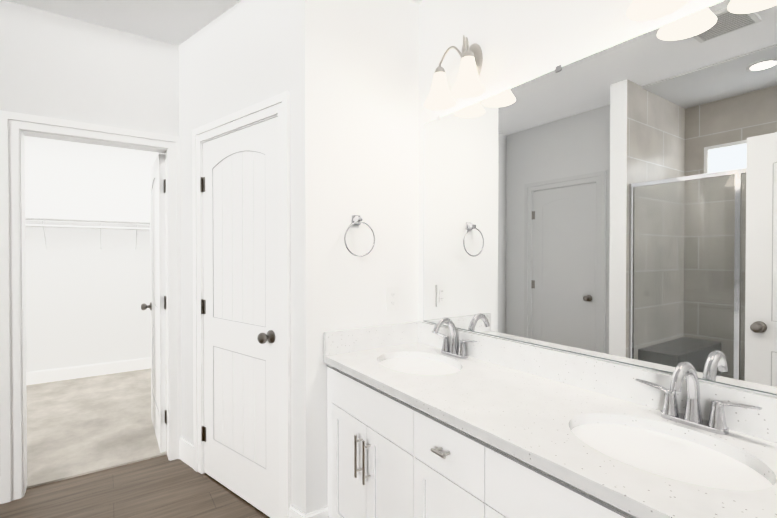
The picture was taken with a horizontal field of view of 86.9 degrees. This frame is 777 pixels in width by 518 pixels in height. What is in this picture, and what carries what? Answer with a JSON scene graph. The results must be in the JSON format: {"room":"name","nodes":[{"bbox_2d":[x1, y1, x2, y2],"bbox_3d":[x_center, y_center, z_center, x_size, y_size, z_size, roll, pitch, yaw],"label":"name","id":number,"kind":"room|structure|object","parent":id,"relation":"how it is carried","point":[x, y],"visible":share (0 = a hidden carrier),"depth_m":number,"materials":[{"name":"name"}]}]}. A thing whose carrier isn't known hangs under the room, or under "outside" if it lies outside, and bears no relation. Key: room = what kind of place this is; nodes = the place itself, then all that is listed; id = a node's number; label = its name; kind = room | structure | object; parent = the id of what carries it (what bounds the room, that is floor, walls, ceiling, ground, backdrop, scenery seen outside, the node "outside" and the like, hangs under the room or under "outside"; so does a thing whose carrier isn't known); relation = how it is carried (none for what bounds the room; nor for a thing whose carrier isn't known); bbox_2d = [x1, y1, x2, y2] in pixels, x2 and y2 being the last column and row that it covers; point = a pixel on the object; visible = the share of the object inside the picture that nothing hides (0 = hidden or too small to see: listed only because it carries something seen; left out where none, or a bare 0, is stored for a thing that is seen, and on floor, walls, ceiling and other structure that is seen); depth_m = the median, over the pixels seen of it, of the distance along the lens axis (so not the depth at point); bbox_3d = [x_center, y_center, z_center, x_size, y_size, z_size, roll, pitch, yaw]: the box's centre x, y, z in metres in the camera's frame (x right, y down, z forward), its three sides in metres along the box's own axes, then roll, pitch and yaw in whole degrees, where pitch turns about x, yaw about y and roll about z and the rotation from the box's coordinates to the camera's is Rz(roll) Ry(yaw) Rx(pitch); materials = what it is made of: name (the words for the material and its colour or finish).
{"room":"bathroom","nodes":[
{"label":"bathroom","id":0,"kind":"room"},
{"bbox_2d":[0,0,178,475],"bbox_3d":[-1.822,-0.041,2.505,1.005,2.740,0.120,0,1,-34],"label":"wall","id":1,"kind":"structure","parent":0,"point":[54,65],"depth_m":2.44,"materials":[{"name":"white paint"}]},
{"bbox_2d":[0,110,181,503],"bbox_3d":[-1.778,0.261,2.538,0.903,2.135,0.158,0,1,-34],"label":"door frame","id":2,"kind":"structure","parent":1,"relation":"attached to","point":[15,128],"depth_m":2.29,"materials":[{"name":"white paint"}]},
{"bbox_2d":[141,153,166,452],"bbox_3d":[-1.721,0.299,3.059,0.181,2.030,0.743,0,1,-34],"label":"closet door","id":3,"kind":"structure","parent":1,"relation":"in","point":[157,306],"depth_m":2.85,"materials":[{"name":"white paint"}]},
{"bbox_2d":[24,136,165,371],"bbox_3d":[-3.262,-0.061,4.621,3.200,2.740,0.120,0,1,-34],"label":"wall","id":4,"kind":"structure","parent":0,"point":[88,294],"depth_m":4.51,"materials":[{"name":"white paint"}]},
{"bbox_2d":[25,217,149,249],"bbox_3d":[-3.142,-0.260,4.441,3.182,0.307,0.302,0,1,-34],"label":"rail","id":5,"kind":"object","parent":4,"relation":"attached to","point":[81,221],"visible":0.42,"depth_m":4.32,"materials":[{"name":"white"}]},
{"bbox_2d":[26,357,150,384],"bbox_3d":[-3.224,1.237,4.578,3.200,0.145,0.014,0,1,-34],"label":"baseboard","id":6,"kind":"structure","parent":4,"relation":"attached to","point":[59,374],"depth_m":4.50,"materials":[{"name":"white paint"}]},
{"bbox_2d":[27,368,166,488],"bbox_3d":[-2.617,1.342,3.692,3.600,0.072,2.765,0,1,-34],"label":"floor","id":7,"kind":"structure","parent":0,"point":[82,426],"depth_m":3.21,"materials":[{"name":"beige carpet"}]},
{"bbox_2d":[0,455,269,517],"bbox_3d":[-0.852,1.373,1.058,3.675,0.060,3.575,0,1,-34],"label":"floor","id":8,"kind":"structure","parent":0,"point":[161,487],"depth_m":2.29,"materials":[{"name":"brown wood"}]},
{"bbox_2d":[323,345,776,517],"bbox_3d":[0.463,0.918,1.321,0.596,0.843,1.922,0,1,-34],"label":"bathroom vanity","id":9,"kind":"object","parent":8,"relation":"on","point":[429,420],"depth_m":1.31,"materials":[{"name":"white paint"}]},
{"bbox_2d":[359,349,776,517],"bbox_3d":[0.471,0.481,1.323,0.576,0.032,1.922,0,1,-34],"label":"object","id":10,"kind":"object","parent":9,"relation":"on","point":[768,490],"depth_m":1.05,"materials":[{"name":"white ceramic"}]},
{"bbox_2d":[363,353,486,384],"bbox_3d":[0.133,0.569,1.838,0.356,0.178,0.466,0,1,-34],"label":"sink","id":11,"kind":"object","parent":10,"relation":"in","point":[419,364],"depth_m":1.88,"materials":[{"name":"white ceramic"}]},
{"bbox_2d":[431,317,470,360],"bbox_3d":[0.250,0.366,1.957,0.154,0.185,0.229,0,1,-34],"label":"faucet","id":12,"kind":"object","parent":10,"relation":"on","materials":[{"name":"silver metal"}]},
{"bbox_2d":[531,413,776,517],"bbox_3d":[0.681,0.576,1.038,0.356,0.178,0.466,0,1,-34],"label":"sink","id":13,"kind":"object","parent":10,"relation":"in","point":[728,473],"depth_m":1.02,"materials":[{"name":"white ceramic"}]},
{"bbox_2d":[635,361,734,436],"bbox_3d":[0.799,0.374,1.157,0.154,0.185,0.229,0,1,-34],"label":"faucet","id":14,"kind":"object","parent":10,"relation":"on","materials":[{"name":"silver metal"}]},
{"bbox_2d":[5,0,422,45],"bbox_3d":[-1.635,-1.458,2.171,3.670,0.100,6.340,0,1,-34],"label":"ceiling","id":15,"kind":"structure","parent":0,"point":[177,22],"depth_m":2.35,"materials":[{"name":"white paint"}]},
{"bbox_2d":[179,0,305,513],"bbox_3d":[-0.849,-0.040,2.361,1.302,2.740,0.120,0,1,39],"label":"wall","id":16,"kind":"structure","parent":0,"point":[241,55],"depth_m":2.16,"materials":[{"name":"white paint"}]},
{"bbox_2d":[201,117,278,517],"bbox_3d":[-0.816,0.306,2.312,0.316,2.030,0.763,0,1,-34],"label":"door leaf","id":17,"kind":"structure","parent":16,"relation":"in","point":[239,308],"depth_m":2.25,"materials":[{"name":"white paint"}]},
{"bbox_2d":[192,91,290,517],"bbox_3d":[-0.811,0.263,2.321,0.964,2.135,0.140,0,1,39],"label":"door frame","id":18,"kind":"structure","parent":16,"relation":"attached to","point":[278,105],"depth_m":2.02,"materials":[{"name":"white paint"}]},
{"bbox_2d":[179,437,305,517],"bbox_3d":[-0.892,1.258,2.321,1.302,0.145,0.014,0,1,39],"label":"baseboard","id":19,"kind":"structure","parent":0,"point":[186,451],"depth_m":2.63,"materials":[{"name":"white paint"}]},
{"bbox_2d":[305,0,418,513],"bbox_3d":[-0.143,-0.037,2.140,0.668,2.740,0.120,0,1,-34],"label":"wall","id":20,"kind":"structure","parent":0,"point":[361,104],"depth_m":2.05,"materials":[{"name":"white paint"}]},
{"bbox_2d":[306,506,329,517],"bbox_3d":[-0.330,1.262,1.943,0.122,0.145,0.014,0,1,-34],"label":"baseboard","id":21,"kind":"structure","parent":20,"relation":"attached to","point":[321,512],"depth_m":1.94,"materials":[{"name":"white paint"}]},
{"bbox_2d":[344,215,374,256],"bbox_3d":[-0.148,-0.114,2.028,0.176,0.208,0.056,0,1,-34],"label":"towel ring","id":22,"kind":"object","parent":20,"relation":"attached to","point":[357,219],"visible":0.98,"depth_m":2.02,"materials":[{"name":"silver metal"}]},
{"bbox_2d":[386,287,398,310],"bbox_3d":[0.021,0.212,2.176,0.077,0.124,0.008,0,1,-34],"label":"outlet","id":23,"kind":"object","parent":20,"relation":"attached to","point":[392,298],"visible":1,"depth_m":2.17,"materials":[{"name":"white plastic"}]},
{"bbox_2d":[323,321,418,356],"bbox_3d":[-0.074,0.401,2.101,0.553,0.112,0.020,0,1,-34],"label":"backsplash","id":24,"kind":"structure","parent":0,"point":[336,342],"depth_m":2.07,"materials":[{"name":"white stone"}]},
{"bbox_2d":[424,35,485,109],"bbox_3d":[0.310,-0.889,1.897,0.183,0.298,0.341,0,1,-34],"label":"vanity light","id":25,"kind":"object","parent":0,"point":[468,84],"visible":1,"depth_m":1.88,"materials":[{"name":"white glass"}]},
{"bbox_2d":[418,0,776,396],"bbox_3d":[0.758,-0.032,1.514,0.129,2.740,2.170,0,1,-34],"label":"mirror","id":26,"kind":"object","parent":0,"point":[617,202],"depth_m":1.41,"materials":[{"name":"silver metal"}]},
{"bbox_2d":[419,321,776,444],"bbox_3d":[0.700,0.407,1.479,0.020,0.112,1.922,0,1,-34],"label":"backsplash","id":27,"kind":"structure","parent":0,"relation":"attached to","point":[753,414],"depth_m":1.41,"materials":[{"name":"white stone"}]},
{"bbox_2d":[626,0,688,20],"bbox_3d":[0.843,-0.882,1.119,0.183,0.298,0.341,0,1,-34],"label":"vanity light","id":28,"kind":"object","parent":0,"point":[642,10],"visible":1,"depth_m":1.24,"materials":[{"name":"white glass"}]}
]}

